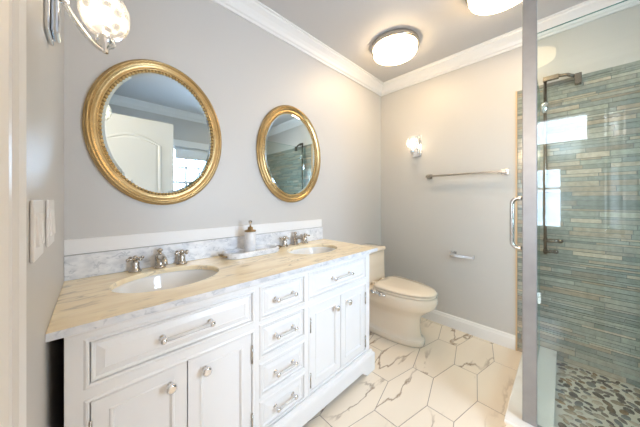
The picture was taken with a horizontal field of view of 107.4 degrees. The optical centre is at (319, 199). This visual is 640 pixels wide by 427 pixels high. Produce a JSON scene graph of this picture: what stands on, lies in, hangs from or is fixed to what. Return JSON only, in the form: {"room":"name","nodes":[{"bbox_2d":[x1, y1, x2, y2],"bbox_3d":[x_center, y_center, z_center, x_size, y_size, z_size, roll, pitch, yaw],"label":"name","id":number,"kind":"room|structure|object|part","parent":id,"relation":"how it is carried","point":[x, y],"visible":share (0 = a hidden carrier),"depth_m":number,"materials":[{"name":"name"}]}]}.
{"room":"bathroom","nodes":[
{"label":"bathroom","id":0,"kind":"room"},
{"bbox_2d":[26,0,63,426],"bbox_3d":[-0.209,-0.024,0.006,0.120,2.500,2.580,0,0,-44],"label":"wall","id":1,"kind":"structure","parent":0,"point":[44,61],"depth_m":0.56,"materials":[{"name":"grey paint"}]},
{"bbox_2d":[0,0,25,426],"bbox_3d":[-0.115,0.085,0.011,0.022,2.159,0.915,0,0,-44],"label":"trim","id":2,"kind":"structure","parent":1,"relation":"attached to","point":[12,12],"depth_m":0.31,"materials":[{"name":"white paint"}]},
{"bbox_2d":[30,200,44,262],"bbox_3d":[-0.584,0.061,0.488,0.010,0.120,0.118,0,0,-44],"label":"switch plate","id":3,"kind":"object","parent":1,"relation":"attached to","point":[37,232],"visible":1,"depth_m":0.46,"materials":[{"name":"white plastic"}]},
{"bbox_2d":[46,200,55,246],"bbox_3d":[-0.729,0.061,0.638,0.010,0.120,0.118,0,0,-44],"label":"switch plate","id":4,"kind":"object","parent":1,"relation":"attached to","point":[50,213],"visible":1,"depth_m":0.61,"materials":[{"name":"white plastic"}]},
{"bbox_2d":[44,0,130,53],"bbox_3d":[-0.640,-0.524,0.661,0.168,0.215,0.114,0,0,-44],"label":"wall sconce","id":5,"kind":"object","parent":1,"relation":"attached to","point":[104,42],"visible":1,"depth_m":0.64,"materials":[{"name":"silver metal"}]},
{"bbox_3d":[-0.652,-0.480,0.649,0.093,0.116,0.020,0,0,-44],"label":"arm","id":6,"kind":"part","parent":5,"relation":"part of","materials":[{"name":"silver metal"}]},
{"bbox_3d":[-0.621,-0.535,0.680,0.114,0.126,0.114,0,0,-44],"label":"glass globe","id":7,"kind":"part","parent":5,"relation":"part of","materials":[{"name":"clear glass"}]},
{"bbox_3d":[-0.621,-0.532,0.680,0.036,0.050,0.036,0,0,-44],"label":"bulb","id":8,"kind":"part","parent":5,"relation":"part of","materials":[{"name":"white glass"}]},
{"bbox_2d":[64,0,380,255],"bbox_3d":[-0.233,-0.024,1.861,2.703,2.500,0.120,0,0,-44],"label":"wall","id":9,"kind":"structure","parent":0,"point":[245,71],"depth_m":1.46,"materials":[{"name":"grey paint"}]},
{"bbox_2d":[82,59,221,204],"bbox_3d":[-0.801,-0.337,1.206,0.592,0.732,0.031,0,0,-44],"label":"oval mirror","id":10,"kind":"object","parent":9,"relation":"attached to","point":[148,128],"visible":1,"depth_m":1.17,"materials":[{"name":"gold metal"}]},
{"bbox_2d":[101,72,210,192],"bbox_3d":[-0.807,-0.337,1.212,0.472,0.612,0.010,0,0,-44],"label":"mirror glass","id":11,"kind":"object","parent":10,"relation":"attached to","point":[156,126],"depth_m":1.18,"materials":[{"name":"silver metal"}]},
{"bbox_2d":[64,219,321,255],"bbox_3d":[-0.524,0.200,1.491,1.491,0.064,0.008,0,0,-44],"label":"trim","id":12,"kind":"structure","parent":9,"relation":"attached to","point":[97,244],"depth_m":1.23,"materials":[{"name":"white paint"}]},
{"bbox_2d":[64,227,322,280],"bbox_3d":[-0.519,0.285,1.486,1.490,0.102,0.020,0,0,-44],"label":"backsplash","id":13,"kind":"structure","parent":9,"relation":"attached to","point":[79,266],"depth_m":1.18,"materials":[{"name":"grey stone"}]},
{"bbox_2d":[256,105,320,202],"bbox_3d":[-0.209,-0.342,1.779,0.592,0.732,0.031,0,0,-44],"label":"oval mirror","id":14,"kind":"object","parent":9,"relation":"attached to","point":[287,145],"visible":1,"depth_m":1.76,"materials":[{"name":"gold metal"}]},
{"bbox_2d":[265,113,314,194],"bbox_3d":[-0.215,-0.342,1.785,0.472,0.612,0.010,0,0,-44],"label":"mirror glass","id":15,"kind":"object","parent":14,"relation":"attached to","point":[289,137],"depth_m":1.76,"materials":[{"name":"silver metal"}]},
{"bbox_2d":[211,0,383,95],"bbox_3d":[-0.156,-1.223,1.795,2.443,0.103,0.083,0,0,-44],"label":"trim","id":16,"kind":"structure","parent":9,"relation":"attached to","point":[255,12],"depth_m":1.78,"materials":[{"name":"white paint"}]},
{"bbox_2d":[302,317,521,426],"bbox_3d":[0.613,1.195,0.899,2.583,0.061,2.440,0,0,-44],"label":"floor","id":17,"kind":"structure","parent":0,"point":[458,378],"depth_m":1.47,"materials":[{"name":"beige tile"}]},
{"bbox_2d":[64,253,374,426],"bbox_3d":[-0.334,0.761,1.294,1.468,0.807,0.548,0,0,-44],"label":"vanity cabinet","id":18,"kind":"object","parent":17,"relation":"on","point":[276,352],"visible":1,"depth_m":0.95,"materials":[{"name":"white paint"}]},
{"bbox_3d":[-0.564,0.790,0.753,0.244,0.432,0.021,0,0,-44],"label":"door","id":19,"kind":"part","parent":18,"relation":"part of","materials":[{"name":"white paint"}]},
{"bbox_3d":[-0.511,0.458,0.767,0.023,0.023,0.037,0,0,-44],"label":"pull post","id":20,"kind":"part","parent":18,"relation":"part of","materials":[{"name":"silver metal"}]},
{"bbox_3d":[-0.475,0.460,0.839,0.491,0.112,0.022,0,0,-44],"label":"drawer","id":21,"kind":"part","parent":18,"relation":"part of","materials":[{"name":"white paint"}]},
{"bbox_3d":[-0.496,0.626,0.783,0.033,0.033,0.033,0,0,-44],"label":"knob","id":22,"kind":"part","parent":18,"relation":"part of","materials":[{"name":"silver metal"}]},
{"bbox_3d":[-0.416,0.626,0.861,0.033,0.033,0.033,0,0,-44],"label":"knob","id":23,"kind":"part","parent":18,"relation":"part of","materials":[{"name":"silver metal"}]},
{"bbox_2d":[45,239,377,342],"bbox_3d":[-0.330,0.346,1.306,1.510,0.021,0.542,0,0,-44],"label":"countertop","id":24,"kind":"structure","parent":18,"relation":"on","point":[90,303],"depth_m":0.92,"materials":[{"name":"stone"}]},
{"bbox_2d":[126,248,188,272],"bbox_3d":[-0.762,0.288,1.131,0.265,0.096,0.157,0,0,-44],"label":"faucet","id":25,"kind":"object","parent":24,"relation":"on","point":[161,261],"visible":1,"depth_m":1.12,"materials":[{"name":"silver metal"}]},
{"bbox_3d":[-0.861,0.273,1.095,0.061,0.025,0.061,0,0,-28],"label":"cross handle","id":26,"kind":"part","parent":25,"relation":"part of","materials":[{"name":"silver metal"}]},
{"bbox_3d":[-0.759,0.288,1.127,0.052,0.096,0.146,0,0,-44],"label":"spout","id":27,"kind":"part","parent":25,"relation":"part of","materials":[{"name":"silver metal"}]},
{"bbox_3d":[-0.722,0.273,1.228,0.061,0.025,0.061,0,0,-28],"label":"cross handle","id":28,"kind":"part","parent":25,"relation":"part of","materials":[{"name":"silver metal"}]},
{"bbox_2d":[112,269,217,292],"bbox_3d":[-0.651,0.430,1.023,0.433,0.146,0.348,0,0,-44],"label":"sink","id":29,"kind":"object","parent":24,"relation":"in","point":[168,280],"visible":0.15,"depth_m":1.14,"materials":[{"name":"white ceramic"}]},
{"bbox_2d":[218,244,281,259],"bbox_3d":[-0.415,0.320,1.448,0.405,0.032,0.150,0,0,-44],"label":"marble tray","id":30,"kind":"object","parent":24,"relation":"on","point":[239,253],"visible":0.98,"depth_m":1.41,"materials":[{"name":"white stone"}]},
{"bbox_2d":[244,220,255,251],"bbox_3d":[-0.429,0.227,1.448,0.070,0.197,0.071,0,0,-44],"label":"soap dispenser","id":31,"kind":"object","parent":30,"relation":"on","point":[250,233],"visible":0.93,"depth_m":1.42,"materials":[{"name":"white ceramic"}]},
{"bbox_2d":[245,232,255,251],"bbox_3d":[-0.429,0.261,1.449,0.068,0.128,0.068,0,0,-44],"label":"bottle","id":32,"kind":"object","parent":31,"relation":"attached to","point":[250,237],"depth_m":1.42,"materials":[{"name":"white ceramic"}]},
{"bbox_2d":[279,232,309,246],"bbox_3d":[-0.155,0.288,1.718,0.265,0.096,0.157,0,0,-44],"label":"faucet","id":33,"kind":"object","parent":24,"relation":"on","point":[295,237],"visible":1,"depth_m":1.71,"materials":[{"name":"silver metal"}]},
{"bbox_3d":[-0.152,0.288,1.714,0.052,0.096,0.146,0,0,-44],"label":"spout","id":34,"kind":"part","parent":33,"relation":"part of","materials":[{"name":"silver metal"}]},
{"bbox_2d":[289,247,334,253],"bbox_3d":[-0.048,0.430,1.606,0.414,0.146,0.308,0,0,-44],"label":"sink","id":35,"kind":"object","parent":24,"relation":"in","point":[310,250],"visible":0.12,"depth_m":1.75,"materials":[{"name":"white ceramic"}]},
{"bbox_3d":[-0.402,0.458,0.872,0.023,0.023,0.037,0,0,-44],"label":"pull post","id":36,"kind":"part","parent":18,"relation":"part of","materials":[{"name":"silver metal"}]},
{"bbox_3d":[-0.386,0.790,0.925,0.244,0.432,0.021,0,0,-44],"label":"door","id":37,"kind":"part","parent":18,"relation":"part of","materials":[{"name":"white paint"}]},
{"bbox_3d":[-0.194,0.955,1.073,0.023,0.023,0.037,0,0,-44],"label":"pull post","id":38,"kind":"part","parent":18,"relation":"part of","materials":[{"name":"silver metal"}]},
{"bbox_3d":[-0.194,0.795,1.073,0.023,0.023,0.037,0,0,-44],"label":"pull post","id":39,"kind":"part","parent":18,"relation":"part of","materials":[{"name":"silver metal"}]},
{"bbox_3d":[-0.194,0.624,1.073,0.023,0.023,0.037,0,0,-44],"label":"pull post","id":40,"kind":"part","parent":18,"relation":"part of","materials":[{"name":"silver metal"}]},
{"bbox_3d":[-0.194,0.458,1.073,0.023,0.023,0.037,0,0,-44],"label":"pull post","id":41,"kind":"part","parent":18,"relation":"part of","materials":[{"name":"silver metal"}]},
{"bbox_3d":[-0.177,0.957,1.127,0.236,0.109,0.022,0,0,-44],"label":"drawer","id":42,"kind":"part","parent":18,"relation":"part of","materials":[{"name":"white paint"}]},
{"bbox_3d":[-0.177,0.797,1.127,0.236,0.122,0.022,0,0,-44],"label":"drawer","id":43,"kind":"part","parent":18,"relation":"part of","materials":[{"name":"white paint"}]},
{"bbox_3d":[-0.177,0.626,1.127,0.236,0.124,0.022,0,0,-44],"label":"drawer","id":44,"kind":"part","parent":18,"relation":"part of","materials":[{"name":"white paint"}]},
{"bbox_3d":[-0.177,0.460,1.127,0.236,0.123,0.022,0,0,-44],"label":"drawer","id":45,"kind":"part","parent":18,"relation":"part of","materials":[{"name":"white paint"}]},
{"bbox_3d":[-0.122,0.955,1.143,0.023,0.023,0.037,0,0,-44],"label":"pull post","id":46,"kind":"part","parent":18,"relation":"part of","materials":[{"name":"silver metal"}]},
{"bbox_3d":[-0.122,0.795,1.143,0.023,0.023,0.037,0,0,-44],"label":"pull post","id":47,"kind":"part","parent":18,"relation":"part of","materials":[{"name":"silver metal"}]},
{"bbox_3d":[-0.122,0.624,1.143,0.023,0.023,0.037,0,0,-44],"label":"pull post","id":48,"kind":"part","parent":18,"relation":"part of","materials":[{"name":"silver metal"}]},
{"bbox_3d":[0.030,0.790,1.327,0.244,0.432,0.021,0,0,-44],"label":"door","id":49,"kind":"part","parent":18,"relation":"part of","materials":[{"name":"white paint"}]},
{"bbox_3d":[0.119,0.455,1.413,0.491,0.122,0.022,0,0,-44],"label":"drawer","id":50,"kind":"part","parent":18,"relation":"part of","materials":[{"name":"white paint"}]},
{"bbox_3d":[0.208,0.790,1.499,0.244,0.432,0.021,0,0,-44],"label":"door","id":51,"kind":"part","parent":18,"relation":"part of","materials":[{"name":"white paint"}]},
{"bbox_2d":[362,243,437,347],"bbox_3d":[0.621,0.806,2.059,0.416,0.717,0.758,0,0,-44],"label":"toilet","id":52,"kind":"object","parent":17,"relation":"on","point":[397,305],"visible":0.69,"depth_m":1.91,"materials":[{"name":"beige ceramic"}]},
{"bbox_3d":[0.439,0.473,2.258,0.400,0.036,0.220,0,0,-44],"label":"tank lid","id":53,"kind":"part","parent":52,"relation":"part of","materials":[{"name":"beige ceramic"}]},
{"bbox_3d":[0.445,0.643,2.252,0.384,0.302,0.230,0,0,-44],"label":"tank","id":54,"kind":"part","parent":52,"relation":"part of","materials":[{"name":"beige ceramic"}]},
{"bbox_3d":[0.639,0.965,2.051,0.362,0.400,0.720,0,0,-44],"label":"bowl","id":55,"kind":"part","parent":52,"relation":"part of","materials":[{"name":"beige ceramic"}]},
{"bbox_3d":[0.719,0.752,1.968,0.360,0.020,0.478,0,0,-44],"label":"seat","id":56,"kind":"part","parent":52,"relation":"part of","materials":[{"name":"white plastic"}]},
{"bbox_3d":[0.726,0.726,1.961,0.368,0.026,0.469,0,0,-44],"label":"lid","id":57,"kind":"part","parent":52,"relation":"part of","materials":[{"name":"beige ceramic"}]},
{"bbox_2d":[258,0,586,81],"bbox_3d":[0.663,-1.314,0.933,2.703,0.080,2.700,0,0,-44],"label":"ceiling","id":58,"kind":"structure","parent":0,"point":[444,28],"depth_m":1.69,"materials":[{"name":"grey paint"}]},
{"bbox_2d":[371,28,418,65],"bbox_3d":[0.613,-1.227,1.927,0.374,0.094,0.374,0,0,-44],"label":"ceiling light","id":59,"kind":"object","parent":58,"relation":"attached to","point":[395,46],"visible":1,"depth_m":1.84,"materials":[{"name":"white glass"}]},
{"bbox_2d":[465,0,521,14],"bbox_3d":[1.056,-1.227,1.354,0.374,0.094,0.374,0,0,-44],"label":"ceiling light","id":60,"kind":"object","parent":58,"relation":"attached to","point":[480,7],"visible":1,"depth_m":1.44,"materials":[{"name":"white glass"}]},
{"bbox_2d":[381,4,639,334],"bbox_3d":[1.634,-0.024,1.788,0.120,2.500,2.580,0,0,-44],"label":"wall","id":61,"kind":"structure","parent":0,"point":[464,117],"depth_m":2.05,"materials":[{"name":"grey paint"}]},
{"bbox_2d":[406,135,421,156],"bbox_3d":[0.921,-0.538,2.316,0.168,0.215,0.114,0,0,-44],"label":"wall sconce","id":62,"kind":"object","parent":61,"relation":"attached to","point":[416,143],"visible":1,"depth_m":2.34,"materials":[{"name":"white glass"}]},
{"bbox_2d":[450,251,474,259],"bbox_3d":[1.240,0.491,2.052,0.078,0.050,0.202,0,0,-44],"label":"toilet roll holder","id":63,"kind":"object","parent":61,"relation":"attached to","point":[453,253],"visible":1,"depth_m":2.03,"materials":[{"name":"silver metal"}]},
{"bbox_2d":[426,168,508,179],"bbox_3d":[1.244,-0.219,2.051,0.074,0.050,0.630,0,0,-44],"label":"towel bar","id":64,"kind":"object","parent":61,"relation":"attached to","point":[502,171],"visible":1,"depth_m":1.98,"materials":[{"name":"silver metal"}]},
{"bbox_2d":[422,310,514,349],"bbox_3d":[1.105,1.110,2.236,0.016,0.110,1.168,0,0,-44],"label":"baseboard","id":65,"kind":"structure","parent":61,"relation":"attached to","point":[487,333],"depth_m":2.01,"materials":[{"name":"white paint"}]},
{"bbox_2d":[381,0,639,95],"bbox_3d":[1.512,-1.223,1.768,0.083,0.103,2.440,0,0,-44],"label":"trim","id":66,"kind":"structure","parent":61,"relation":"attached to","point":[511,40],"depth_m":1.83,"materials":[{"name":"white paint"}]},
{"bbox_2d":[515,91,516,350],"bbox_3d":[1.517,0.165,1.814,0.011,1.998,0.010,0,0,-44],"label":"trim","id":67,"kind":"structure","parent":61,"relation":"attached to","point":[515,91],"depth_m":1.81,"materials":[{"name":"beige"}]},
{"bbox_2d":[517,60,639,387],"bbox_3d":[1.948,0.165,1.368,0.012,1.998,1.230,0,0,-44],"label":"tiled wall","id":68,"kind":"structure","parent":61,"relation":"attached to","point":[590,305],"depth_m":1.54,"materials":[{"name":"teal tile"}]},
{"bbox_2d":[510,80,541,361],"bbox_3d":[1.282,0.140,1.452,0.826,1.837,0.089,0,0,-44],"label":"shower door","id":69,"kind":"structure","parent":68,"relation":"attached to","point":[539,127],"depth_m":1.68,"materials":[{"name":"silver glass"}]},
{"bbox_3d":[1.028,0.121,1.217,0.020,0.279,0.073,0,0,-44],"label":"handle","id":70,"kind":"part","parent":69,"relation":"part of","materials":[{"name":"silver metal"}]},
{"bbox_3d":[1.299,0.140,1.422,0.809,1.837,0.008,0,0,-44],"label":"glass pane","id":71,"kind":"part","parent":69,"relation":"part of","materials":[{"name":"teal"}]},
{"bbox_2d":[504,345,556,426],"bbox_3d":[1.632,1.115,1.030,0.910,0.098,1.186,0,0,-44],"label":"shower curb","id":72,"kind":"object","parent":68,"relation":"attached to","point":[547,358],"depth_m":1.28,"materials":[{"name":"stone"}]},
{"bbox_2d":[522,0,627,426],"bbox_3d":[1.374,-0.103,0.738,0.026,2.339,1.124,0,0,-44],"label":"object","id":73,"kind":"object","parent":72,"relation":"on","point":[529,7],"visible":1,"depth_m":1.11,"materials":[{"name":"silver metal"}]},
{"bbox_3d":[1.002,-0.103,1.123,0.026,2.339,0.052,0,0,-44],"label":"post","id":74,"kind":"part","parent":73,"relation":"part of","materials":[{"name":"metal"}]},
{"bbox_3d":[1.392,0.141,0.718,0.010,1.841,1.070,0,0,-44],"label":"glass pane","id":75,"kind":"part","parent":73,"relation":"part of","materials":[{"name":"silver"}]},
{"bbox_2d":[540,72,581,253],"bbox_3d":[1.644,-0.239,1.609,0.089,1.250,0.199,0,0,-44],"label":"shower column","id":76,"kind":"structure","parent":68,"relation":"attached to","point":[544,107],"depth_m":1.65,"materials":[{"name":"grey metal"}]},
{"bbox_3d":[1.622,0.362,1.652,0.060,0.031,0.079,0,0,-44],"label":"lever","id":77,"kind":"part","parent":76,"relation":"part of","materials":[{"name":"grey metal"}]},
{"bbox_3d":[1.630,0.286,1.644,0.060,0.031,0.102,0,0,-44],"label":"lever","id":78,"kind":"part","parent":76,"relation":"part of","materials":[{"name":"grey metal"}]},
{"bbox_3d":[1.640,-0.837,1.613,0.022,0.054,0.161,0,0,-44],"label":"overhead arm","id":79,"kind":"part","parent":76,"relation":"part of","materials":[{"name":"grey metal"}]},
{"bbox_2d":[554,360,639,426],"bbox_3d":[1.710,1.142,0.997,0.844,0.044,1.031,0,0,-44],"label":"floor","id":80,"kind":"structure","parent":0,"point":[583,398],"depth_m":1.31,"materials":[{"name":"stone"}]}
]}

